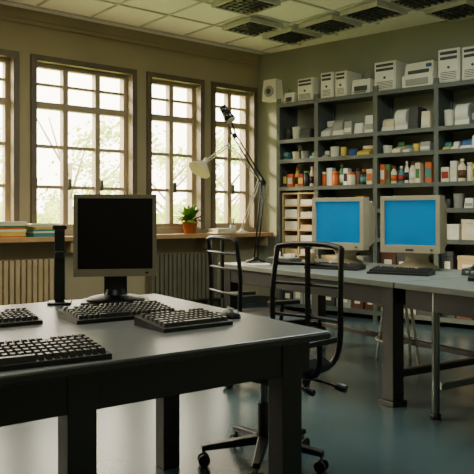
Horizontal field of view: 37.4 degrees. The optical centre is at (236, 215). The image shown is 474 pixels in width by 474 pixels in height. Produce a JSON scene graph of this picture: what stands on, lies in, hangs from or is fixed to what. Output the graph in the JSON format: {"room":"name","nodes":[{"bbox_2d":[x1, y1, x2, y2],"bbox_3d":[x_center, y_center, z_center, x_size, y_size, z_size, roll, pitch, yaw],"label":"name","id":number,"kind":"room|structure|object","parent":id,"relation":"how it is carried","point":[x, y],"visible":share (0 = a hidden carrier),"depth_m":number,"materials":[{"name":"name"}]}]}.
{"room":"computer lab","nodes":[
{"label":"computer lab","id":0,"kind":"room"},
{"bbox_2d":[0,19,257,300],"bbox_3d":[-2.626,-0.485,6.987,7.900,3.250,0.281,0,0,-39],"label":"wall","id":1,"kind":"structure","parent":0,"point":[26,39],"depth_m":8.04,"materials":[{"name":"paint"}]},
{"bbox_2d":[0,49,18,220],"bbox_3d":[-2.744,-0.755,6.800,1.220,1.830,0.200,0,0,-39],"label":"window","id":2,"kind":"structure","parent":1,"relation":"in","point":[14,55],"depth_m":7.12,"materials":[{"name":"wood"}]},
{"bbox_2d":[30,53,136,228],"bbox_3d":[-1.689,-0.755,7.669,1.258,1.830,0.200,0,0,-39],"label":"window","id":3,"kind":"structure","parent":1,"relation":"in","point":[63,107],"depth_m":7.66,"materials":[{"name":"wood"}]},
{"bbox_2d":[0,4,260,65],"bbox_3d":[-2.599,-2.040,6.796,7.500,0.140,0.056,0,0,-39],"label":"trim","id":4,"kind":"structure","parent":1,"relation":"attached to","point":[8,13],"depth_m":7.85,"materials":[{"name":"paint"}]},
{"bbox_2d":[0,232,273,252],"bbox_3d":[-2.481,0.295,6.732,7.400,0.170,0.301,0,0,-39],"label":"windowsill shelf","id":5,"kind":"object","parent":1,"relation":"attached to","point":[201,237],"visible":0.52,"depth_m":8.08,"materials":[{"name":"brown wood"}]},
{"bbox_2d":[0,221,26,237],"bbox_3d":[-2.285,0.131,6.887,0.381,0.157,0.226,0,0,-39],"label":"book stack","id":6,"kind":"object","parent":5,"relation":"on","point":[8,229],"visible":1,"depth_m":6.83,"materials":[{"name":"paper"}]},
{"bbox_2d":[24,223,59,236],"bbox_3d":[-1.974,0.142,7.143,0.333,0.136,0.222,0,0,-39],"label":"book stack","id":7,"kind":"object","parent":5,"relation":"on","point":[33,229],"visible":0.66,"depth_m":7.04,"materials":[{"name":"paper"}]},
{"bbox_2d":[172,204,206,233],"bbox_3d":[-0.582,0.033,8.304,0.413,0.354,0.466,0,0,-29],"label":"potted plant","id":8,"kind":"object","parent":5,"relation":"on","point":[189,222],"visible":1,"depth_m":8.24,"materials":[{"name":"green plant"}]},
{"bbox_2d":[207,228,233,232],"bbox_3d":[-0.205,0.182,8.599,0.279,0.055,0.218,0,0,-39],"label":"paper tray","id":9,"kind":"object","parent":5,"relation":"on","point":[215,230],"visible":0.95,"depth_m":8.53,"materials":[{"name":"white paper"}]},
{"bbox_2d":[189,143,261,232],"bbox_3d":[-0.176,-0.326,8.454,1.082,1.072,0.445,0,0,-43],"label":"desk lamp","id":10,"kind":"object","parent":5,"relation":"on","point":[199,168],"visible":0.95,"depth_m":8.18,"materials":[{"name":"white plastic"}]},
{"bbox_2d":[230,218,235,232],"bbox_3d":[-0.049,0.119,8.735,0.080,0.181,0.079,0,0,0],"label":"pencil cup","id":11,"kind":"object","parent":5,"relation":"on","point":[232,226],"visible":0.79,"depth_m":8.71,"materials":[{"name":"white plastic"}]},
{"bbox_2d":[146,71,204,228],"bbox_3d":[-0.778,-0.755,8.419,0.821,1.830,0.200,0,0,-39],"label":"window","id":12,"kind":"structure","parent":1,"relation":"in","point":[151,77],"depth_m":8.46,"materials":[{"name":"wood"}]},
{"bbox_2d":[192,295,257,306],"bbox_3d":[-2.608,1.090,6.808,7.500,0.100,0.022,0,0,-39],"label":"baseboard","id":13,"kind":"structure","parent":1,"relation":"attached to","point":[246,299],"depth_m":9.00,"materials":[{"name":"grey plastic"}]},
{"bbox_2d":[211,81,257,228],"bbox_3d":[-0.083,-0.755,8.992,0.745,1.830,0.200,0,0,-39],"label":"window","id":14,"kind":"structure","parent":1,"relation":"in","point":[229,189],"depth_m":9.04,"materials":[{"name":"wood"}]},
{"bbox_2d":[0,0,444,54],"bbox_3d":[-1.020,-2.160,3.520,8.477,0.100,10.823,0,0,40],"label":"ceiling","id":15,"kind":"structure","parent":0,"point":[290,11],"depth_m":7.40,"materials":[{"name":"tile"}]},
{"bbox_2d":[0,0,424,53],"bbox_3d":[-0.190,-2.104,5.445,5.500,0.012,4.824,0,0,-39],"label":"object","id":16,"kind":"structure","parent":15,"relation":"attached to","point":[45,1],"depth_m":7.36,"materials":[{"name":"metal"}]},
{"bbox_2d":[211,0,280,15],"bbox_3d":[0.087,-2.072,6.839,0.480,0.050,0.480,0,0,-39],"label":"ceiling light","id":17,"kind":"object","parent":15,"relation":"in","point":[243,7],"depth_m":6.86,"materials":[{"name":"black metal"}]},
{"bbox_2d":[222,16,282,36],"bbox_3d":[0.169,-2.072,7.683,0.480,0.050,0.480,0,0,-39],"label":"ceiling light","id":18,"kind":"object","parent":15,"relation":"in","point":[248,26],"depth_m":7.63,"materials":[{"name":"black metal"}]},
{"bbox_2d":[262,26,321,44],"bbox_3d":[0.632,-2.072,8.065,0.480,0.050,0.480,0,0,-39],"label":"ceiling light","id":19,"kind":"object","parent":15,"relation":"in","point":[291,35],"depth_m":8.02,"materials":[{"name":"black metal"}]},
{"bbox_2d":[299,14,361,34],"bbox_3d":[1.014,-2.072,7.602,0.480,0.050,0.480,0,0,-39],"label":"ceiling light","id":20,"kind":"object","parent":15,"relation":"in","point":[331,24],"depth_m":7.55,"materials":[{"name":"black metal"}]},
{"bbox_2d":[340,0,407,23],"bbox_3d":[1.395,-2.072,7.139,0.480,0.050,0.480,0,0,-39],"label":"ceiling light","id":21,"kind":"object","parent":15,"relation":"in","point":[376,11],"depth_m":7.09,"materials":[{"name":"black metal"}]},
{"bbox_2d":[387,0,458,11],"bbox_3d":[1.777,-2.072,6.676,0.480,0.050,0.480,0,0,-39],"label":"ceiling light","id":22,"kind":"object","parent":15,"relation":"in","point":[416,5],"depth_m":6.78,"materials":[{"name":"black metal"}]},
{"bbox_2d":[425,0,473,21],"bbox_3d":[2.240,-2.072,7.057,0.480,0.050,0.480,0,0,-39],"label":"ceiling light","id":23,"kind":"object","parent":15,"relation":"in","point":[461,9],"depth_m":7.04,"materials":[{"name":"black metal"}]},
{"bbox_2d":[0,303,473,473],"bbox_3d":[-1.020,1.190,3.520,8.477,0.100,10.823,0,0,40],"label":"floor","id":24,"kind":"structure","parent":0,"point":[357,434],"depth_m":3.79,"materials":[{"name":"plastic"}]},
{"bbox_2d":[0,258,53,304],"bbox_3d":[-2.384,0.790,6.870,1.525,0.700,0.110,0,0,-39],"label":"radiator","id":25,"kind":"object","parent":24,"relation":"on","point":[24,281],"visible":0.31,"depth_m":7.03,"materials":[{"name":"metal"}]},
{"bbox_2d":[0,294,330,473],"bbox_3d":[-0.686,0.765,2.468,1.711,0.750,1.358,0,0,-37],"label":"office desk","id":26,"kind":"object","parent":24,"relation":"on","point":[145,364],"visible":0.7,"depth_m":2.16,"materials":[{"name":"laminate"}]},
{"bbox_2d":[0,307,42,327],"bbox_3d":[-0.928,0.368,2.542,0.360,0.044,0.282,0,0,-34],"label":"keyboard","id":27,"kind":"object","parent":26,"relation":"on","point":[18,317],"visible":1,"depth_m":2.51,"materials":[{"name":"black plastic"}]},
{"bbox_2d":[0,333,111,370],"bbox_3d":[-0.602,0.368,1.933,0.420,0.044,0.312,0,0,-32],"label":"keyboard","id":28,"kind":"object","parent":26,"relation":"on","point":[17,354],"visible":1,"depth_m":1.88,"materials":[{"name":"black plastic"}]},
{"bbox_2d":[47,225,71,305],"bbox_3d":[-0.785,0.215,3.100,0.100,0.350,0.100,0,0,-10],"label":"stand","id":29,"kind":"object","parent":26,"relation":"on","point":[59,230],"visible":1,"depth_m":3.09,"materials":[{"name":"black plastic"}]},
{"bbox_2d":[80,297,148,305],"bbox_3d":[-0.542,0.383,3.130,0.298,0.015,0.198,0,0,-8],"label":"monitor stand","id":30,"kind":"object","parent":26,"relation":"on","point":[84,302],"visible":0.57,"depth_m":3.03,"materials":[{"name":"black plastic"}]},
{"bbox_2d":[73,194,156,302],"bbox_3d":[-0.542,0.140,3.130,0.360,0.470,0.260,0,0,-8],"label":"monitor","id":31,"kind":"object","parent":30,"relation":"on","point":[115,235],"visible":0.98,"depth_m":3.08,"materials":[{"name":"black plastic"}]},
{"bbox_2d":[58,300,174,324],"bbox_3d":[-0.483,0.368,2.752,0.420,0.044,0.302,0,0,-34],"label":"keyboard","id":32,"kind":"object","parent":26,"relation":"on","point":[86,314],"visible":0.94,"depth_m":2.65,"materials":[{"name":"black plastic"}]},
{"bbox_2d":[134,308,232,332],"bbox_3d":[-0.221,0.368,2.540,0.290,0.044,0.302,0,0,-38],"label":"keyboard","id":33,"kind":"object","parent":26,"relation":"on","point":[195,318],"visible":1,"depth_m":2.45,"materials":[{"name":"black plastic"}]},
{"bbox_2d":[215,306,240,318],"bbox_3d":[-0.036,0.371,2.731,0.062,0.037,0.176,0,0,-20],"label":"computer mouse","id":34,"kind":"object","parent":26,"relation":"on","point":[231,313],"visible":0.98,"depth_m":2.66,"materials":[{"name":"black plastic"}]},
{"bbox_2d":[147,252,222,307],"bbox_3d":[-0.589,0.790,8.348,1.075,0.700,0.110,0,0,-39],"label":"radiator","id":35,"kind":"object","parent":24,"relation":"on","point":[184,276],"visible":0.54,"depth_m":8.25,"materials":[{"name":"beige metal"}]},
{"bbox_2d":[206,235,310,388],"bbox_3d":[0.130,0.633,4.750,0.642,1.014,0.698,0,0,-28],"label":"office chair","id":36,"kind":"object","parent":24,"relation":"on","point":[264,311],"visible":0.39,"depth_m":4.59,"materials":[{"name":"black plastic"}]},
{"bbox_2d":[197,241,347,473],"bbox_3d":[0.182,0.633,3.258,0.698,1.014,0.642,0,0,44],"label":"office chair","id":37,"kind":"object","parent":24,"relation":"on","point":[318,364],"visible":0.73,"depth_m":3.23,"materials":[{"name":"black plastic"}]},
{"bbox_2d":[218,259,473,407],"bbox_3d":[0.844,0.765,5.264,1.100,0.750,2.000,0,0,-33],"label":"table","id":38,"kind":"object","parent":24,"relation":"on","point":[359,285],"visible":0.52,"depth_m":4.53,"materials":[{"name":"laminate"}]},
{"bbox_2d":[219,105,265,262],"bbox_3d":[0.052,-0.258,5.817,0.451,1.296,0.186,0,0,-36],"label":"desk lamp","id":39,"kind":"object","parent":38,"relation":"on","point":[227,115],"visible":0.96,"depth_m":5.82,"materials":[{"name":"black metal"}]},
{"bbox_2d":[248,263,269,265],"bbox_3d":[0.176,0.384,5.557,0.177,0.012,0.178,0,0,0],"label":"paper","id":40,"kind":"object","parent":38,"relation":"on","point":[251,264],"visible":1,"depth_m":5.49,"materials":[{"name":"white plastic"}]},
{"bbox_2d":[266,252,301,264],"bbox_3d":[0.380,0.340,5.660,0.240,0.100,0.160,0,0,40],"label":"box","id":41,"kind":"object","parent":38,"relation":"on","point":[287,257],"visible":0.61,"depth_m":5.60,"materials":[{"name":"beige cardboard"}]},
{"bbox_2d":[311,252,318,261],"bbox_3d":[0.614,0.345,5.767,0.096,0.090,0.080,0,0,-15],"label":"coffee mug","id":42,"kind":"object","parent":38,"relation":"on","point":[313,254],"visible":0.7,"depth_m":5.74,"materials":[{"name":"beige ceramic"}]},
{"bbox_2d":[304,262,365,270],"bbox_3d":[0.747,0.368,5.203,0.420,0.044,0.272,0,0,32],"label":"keyboard","id":43,"kind":"object","parent":38,"relation":"on","point":[355,266],"visible":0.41,"depth_m":5.09,"materials":[{"name":"black plastic"}]},
{"bbox_2d":[312,197,374,264],"bbox_3d":[0.895,0.122,5.667,0.440,0.535,0.410,0,0,33],"label":"monitor","id":44,"kind":"object","parent":38,"relation":"on","point":[348,222],"visible":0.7,"depth_m":5.51,"materials":[{"name":"grey plastic"}]},
{"bbox_2d":[367,266,435,275],"bbox_3d":[1.127,0.368,4.743,0.420,0.044,0.272,0,0,32],"label":"keyboard","id":45,"kind":"object","parent":38,"relation":"on","point":[386,270],"visible":1,"depth_m":4.65,"materials":[{"name":"black plastic"}]},
{"bbox_2d":[380,195,446,269],"bbox_3d":[1.345,0.122,5.187,0.440,0.535,0.410,0,0,33],"label":"monitor","id":46,"kind":"object","parent":38,"relation":"on","point":[415,227],"visible":0.93,"depth_m":5.03,"materials":[{"name":"grey plastic"}]},
{"bbox_2d":[461,267,473,275],"bbox_3d":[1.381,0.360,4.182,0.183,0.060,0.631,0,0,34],"label":"switch","id":47,"kind":"object","parent":38,"relation":"on","point":[467,271],"visible":0.92,"depth_m":4.16,"materials":[{"name":"grey plastic"}]},
{"bbox_2d":[276,78,473,324],"bbox_3d":[1.994,-0.140,7.493,3.631,2.560,0.380,0,0,40],"label":"shelving","id":48,"kind":"object","parent":24,"relation":"on","point":[324,108],"visible":0.62,"depth_m":7.73,"materials":[{"name":"metal"}]},
{"bbox_2d":[284,91,297,102],"bbox_3d":[0.704,-1.480,8.539,0.159,0.240,0.349,0,0,41],"label":"printer","id":49,"kind":"object","parent":48,"relation":"on","point":[292,96],"visible":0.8,"depth_m":8.44,"materials":[{"name":"white plastic"}]},
{"bbox_2d":[283,290,311,303],"bbox_3d":[0.814,0.925,8.467,0.447,0.230,0.270,0,0,40],"label":"boxes","id":50,"kind":"object","parent":48,"relation":"in","point":[287,295],"visible":0.23,"depth_m":8.40,"materials":[{"name":"grey cardboard"}]},
{"bbox_2d":[282,192,313,258],"bbox_3d":[0.827,0.170,8.462,0.480,0.900,0.300,0,0,40],"label":"base cabinet","id":51,"kind":"object","parent":48,"relation":"on","point":[296,207],"visible":0.5,"depth_m":8.42,"materials":[{"name":"brown wood"}]},
{"bbox_2d":[283,166,313,186],"bbox_3d":[0.774,-0.468,8.390,0.479,0.236,0.118,0,0,40],"label":"bottles","id":52,"kind":"object","parent":48,"relation":"on","point":[306,179],"visible":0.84,"depth_m":8.40,"materials":[{"name":"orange plastic"}]},
{"bbox_2d":[283,151,313,159],"bbox_3d":[0.812,-0.728,8.440,0.474,0.095,0.243,0,0,40],"label":"supplies","id":53,"kind":"object","parent":48,"relation":"in","point":[304,154],"visible":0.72,"depth_m":8.41,"materials":[{"name":"grey plastic"}]},
{"bbox_2d":[285,127,313,138],"bbox_3d":[0.786,-0.995,8.461,0.399,0.150,0.243,0,0,40],"label":"containers","id":54,"kind":"object","parent":48,"relation":"in","point":[298,132],"visible":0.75,"depth_m":8.39,"materials":[{"name":"grey plastic"}]},
{"bbox_2d":[298,77,320,100],"bbox_3d":[0.905,-1.495,8.390,0.230,0.270,0.320,0,0,43],"label":"computer tower","id":55,"kind":"object","parent":48,"relation":"on","point":[307,87],"visible":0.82,"depth_m":8.27,"materials":[{"name":"white plastic"}]},
{"bbox_2d":[321,72,334,97],"bbox_3d":[1.129,-1.510,8.204,0.170,0.300,0.320,0,0,39],"label":"computer tower","id":56,"kind":"object","parent":48,"relation":"on","point":[327,79],"visible":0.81,"depth_m":8.07,"materials":[{"name":"white plastic"}]},
{"bbox_2d":[321,115,372,135],"bbox_3d":[1.317,-1.018,8.018,0.691,0.195,0.243,0,0,40],"label":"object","id":57,"kind":"object","parent":48,"relation":"in","point":[337,127],"visible":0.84,"depth_m":7.93,"materials":[{"name":"white plastic"}]},
{"bbox_2d":[321,253,372,262],"bbox_3d":[1.278,0.523,8.078,0.560,0.195,0.270,0,0,40],"label":"cardboard boxes","id":58,"kind":"object","parent":48,"relation":"in","point":[366,258],"visible":0.25,"depth_m":8.01,"materials":[{"name":"brown cardboard"}]},
{"bbox_2d":[322,164,372,185],"bbox_3d":[1.266,-0.471,7.978,0.669,0.243,0.122,0,0,40],"label":"bottles","id":59,"kind":"object","parent":48,"relation":"on","point":[345,176],"visible":0.88,"depth_m":7.96,"materials":[{"name":"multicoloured plastic"}]},
{"bbox_2d":[322,145,372,156],"bbox_3d":[1.288,-0.740,8.031,0.631,0.119,0.220,0,0,40],"label":"supplies","id":60,"kind":"object","parent":48,"relation":"in","point":[334,151],"visible":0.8,"depth_m":7.99,"materials":[{"name":"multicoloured plastic"}]},
{"bbox_2d":[335,70,361,96],"bbox_3d":[1.281,-1.505,8.076,0.160,0.290,0.320,0,0,43],"label":"computer tower","id":61,"kind":"object","parent":48,"relation":"on","point":[343,79],"visible":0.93,"depth_m":7.96,"materials":[{"name":"white plastic"}]},
{"bbox_2d":[326,296,372,309],"bbox_3d":[1.333,0.906,8.032,0.704,0.268,0.270,0,0,40],"label":"boxes","id":62,"kind":"object","parent":48,"relation":"in","point":[330,301],"visible":0.3,"depth_m":7.91,"materials":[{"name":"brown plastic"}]},
{"bbox_2d":[351,70,374,94],"bbox_3d":[1.456,-1.515,7.910,0.239,0.310,0.349,0,0,40],"label":"printer","id":63,"kind":"object","parent":48,"relation":"on","point":[365,85],"visible":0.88,"depth_m":7.82,"materials":[{"name":"white plastic"}]},
{"bbox_2d":[375,60,405,90],"bbox_3d":[1.704,-1.520,7.723,0.260,0.320,0.320,0,0,41],"label":"computer tower","id":64,"kind":"object","parent":48,"relation":"on","point":[388,74],"visible":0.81,"depth_m":7.59,"materials":[{"name":"white plastic"}]},
{"bbox_2d":[380,252,432,264],"bbox_3d":[1.842,0.496,7.606,0.495,0.248,0.270,0,0,40],"label":"cardboard boxes","id":65,"kind":"object","parent":48,"relation":"in","point":[386,257],"visible":0.3,"depth_m":7.57,"materials":[{"name":"cardboard"}]},
{"bbox_2d":[381,307,431,315],"bbox_3d":[1.888,0.908,7.568,0.615,0.264,0.270,0,0,40],"label":"boxes","id":66,"kind":"object","parent":48,"relation":"in","point":[419,312],"visible":0.04,"depth_m":7.36,"materials":[{"name":"grey cardboard"}]},
{"bbox_2d":[380,161,433,183],"bbox_3d":[1.826,-0.468,7.508,0.591,0.236,0.112,0,0,40],"label":"bottles","id":67,"kind":"object","parent":48,"relation":"on","point":[388,174],"visible":0.88,"depth_m":7.49,"materials":[{"name":"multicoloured plastic"}]},
{"bbox_2d":[381,106,433,130],"bbox_3d":[1.863,-1.040,7.560,0.581,0.239,0.244,0,0,40],"label":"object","id":68,"kind":"object","parent":48,"relation":"in","point":[413,117],"visible":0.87,"depth_m":7.44,"materials":[{"name":"white plastic"}]},
{"bbox_2d":[383,141,433,152],"bbox_3d":[1.865,-0.743,7.559,0.575,0.125,0.243,0,0,40],"label":"supplies","id":69,"kind":"object","parent":48,"relation":"in","point":[427,145],"visible":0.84,"depth_m":7.51,"materials":[{"name":"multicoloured plastic"}]},
{"bbox_2d":[402,60,437,87],"bbox_3d":[1.994,-1.510,7.483,0.360,0.300,0.315,0,0,43],"label":"printer","id":70,"kind":"object","parent":48,"relation":"on","point":[421,73],"visible":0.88,"depth_m":7.37,"materials":[{"name":"white plastic"}]},
{"bbox_2d":[438,47,461,82],"bbox_3d":[2.256,-1.535,7.261,0.230,0.350,0.320,0,0,40],"label":"computer tower","id":71,"kind":"object","parent":48,"relation":"on","point":[449,60],"visible":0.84,"depth_m":7.13,"materials":[{"name":"white plastic"}]},
{"bbox_2d":[441,159,473,181],"bbox_3d":[2.405,-0.466,7.026,0.694,0.231,0.129,0,0,40],"label":"bottles","id":72,"kind":"object","parent":48,"relation":"on","point":[457,171],"visible":0.83,"depth_m":7.12,"materials":[{"name":"white plastic"}]},
{"bbox_2d":[441,250,473,269],"bbox_3d":[2.420,0.492,7.123,0.598,0.257,0.270,0,0,40],"label":"cardboard boxes","id":73,"kind":"object","parent":48,"relation":"in","point":[452,259],"visible":0.66,"depth_m":7.15,"materials":[{"name":"beige cardboard"}]},
{"bbox_2d":[442,314,473,319],"bbox_3d":[2.458,0.902,7.091,0.698,0.275,0.270,0,0,40],"label":"boxes","id":74,"kind":"object","parent":48,"relation":"in","point":[443,315],"visible":0.15,"depth_m":7.13,"materials":[{"name":"cardboard"}]},
{"bbox_2d":[443,135,473,148],"bbox_3d":[2.415,-0.743,7.099,0.614,0.126,0.243,0,0,40],"label":"supplies","id":75,"kind":"object","parent":48,"relation":"in","point":[465,143],"visible":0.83,"depth_m":7.12,"materials":[{"name":"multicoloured plastic"}]},
{"bbox_2d":[444,102,473,125],"bbox_3d":[2.446,-1.033,7.073,0.687,0.226,0.243,0,0,40],"label":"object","id":76,"kind":"object","parent":48,"relation":"in","point":[463,113],"visible":0.9,"depth_m":7.09,"materials":[{"name":"white plastic"}]},
{"bbox_2d":[445,194,473,207],"bbox_3d":[2.429,-0.153,7.088,0.643,0.147,0.243,0,0,40],"label":"stationery items","id":77,"kind":"object","parent":48,"relation":"in","point":[458,199],"visible":0.8,"depth_m":7.10,"materials":[{"name":"grey plastic"}]},
{"bbox_2d":[447,219,473,239],"bbox_3d":[2.415,0.138,7.128,0.584,0.205,0.270,0,0,40],"label":"storage boxes","id":78,"kind":"object","parent":48,"relation":"in","point":[464,231],"visible":0.82,"depth_m":7.07,"materials":[{"name":"beige cardboard"}]},
{"bbox_2d":[462,46,473,79],"bbox_3d":[2.455,-1.530,7.094,0.230,0.340,0.320,0,0,44],"label":"computer tower","id":79,"kind":"object","parent":48,"relation":"on","point":[467,52],"visible":0.92,"depth_m":7.01,"materials":[{"name":"white plastic"}]},
{"bbox_2d":[375,304,420,365],"bbox_3d":[1.250,0.898,5.450,0.350,0.487,0.350,0,0,0],"label":"stool","id":80,"kind":"object","parent":24,"relation":"on","point":[379,340],"visible":0.41,"depth_m":5.53,"materials":[{"name":"brown wood"}]},
{"bbox_2d":[395,277,473,419],"bbox_3d":[1.898,0.765,3.618,1.100,0.750,1.890,0,0,-33],"label":"table","id":81,"kind":"object","parent":24,"relation":"on","point":[451,296],"visible":1,"depth_m":3.91,"materials":[{"name":"laminate"}]},
{"bbox_2d":[468,264,473,281],"bbox_3d":[1.518,0.326,4.211,0.180,0.128,0.220,0,0,40],"label":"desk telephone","id":82,"kind":"object","parent":81,"relation":"on","point":[471,277],"visible":1,"depth_m":4.18,"materials":[{"name":"black plastic"}]},
{"bbox_2d":[258,17,473,296],"bbox_3d":[2.722,-0.485,7.288,6.200,3.250,0.200,0,0,40],"label":"wall","id":83,"kind":"structure","parent":0,"point":[419,43],"depth_m":8.24,"materials":[{"name":"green paint"}]},
{"bbox_2d":[258,295,275,303],"bbox_3d":[2.575,1.090,7.268,6.000,0.100,0.020,0,0,40],"label":"baseboard","id":84,"kind":"structure","parent":83,"relation":"attached to","point":[261,299],"depth_m":9.12,"materials":[{"name":"grey plastic"}]},
{"bbox_2d":[262,79,288,102],"bbox_3d":[0.500,-1.560,8.778,0.219,0.260,0.365,0,0,40],"label":"wall speaker","id":85,"kind":"object","parent":83,"relation":"attached to","point":[272,88],"visible":0.92,"depth_m":8.65,"materials":[{"name":"white plastic"}]},
{"label":"outside","id":86,"kind":"structure","parent":0,"visible":0},
{"bbox_3d":[-12.627,4.190,24.868,60.000,0.100,39.400,0,0,-39],"label":"ground","id":87,"kind":"structure","parent":86,"visible":0},
{"bbox_2d":[0,116,165,223],"bbox_3d":[-4.210,0.624,18.213,5.124,7.031,4.630,0,0,-33],"label":"tree","id":88,"kind":"object","parent":87,"relation":"on","point":[51,219],"visible":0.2,"depth_m":18.24,"materials":[{"name":"green plant"}]},
{"bbox_2d":[0,201,238,222],"bbox_3d":[-7.036,1.690,25.984,54.050,4.900,1.788,0,0,-39],"label":"hedge","id":89,"kind":"object","parent":87,"relation":"on","point":[55,205],"visible":0.02,"depth_m":26.30,"materials":[{"name":"green plant"}]},
{"bbox_2d":[84,129,238,222],"bbox_3d":[-1.921,0.726,21.464,4.803,6.829,5.272,0,0,0],"label":"tree","id":90,"kind":"object","parent":87,"relation":"on","point":[162,159],"visible":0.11,"depth_m":21.38,"materials":[{"name":"green plant"}]},
{"bbox_2d":[164,130,238,222],"bbox_3d":[-0.249,0.384,25.439,5.764,7.512,5.001,0,0,6],"label":"tree","id":91,"kind":"object","parent":87,"relation":"on","point":[219,181],"visible":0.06,"depth_m":25.55,"materials":[{"name":"green plant"}]},
{"bbox_2d":[216,133,238,222],"bbox_3d":[1.724,0.073,29.543,4.618,8.134,5.688,0,0,44],"label":"tree","id":92,"kind":"object","parent":87,"relation":"on","point":[223,133],"visible":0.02,"depth_m":29.23,"materials":[{"name":"green plant"}]}
]}

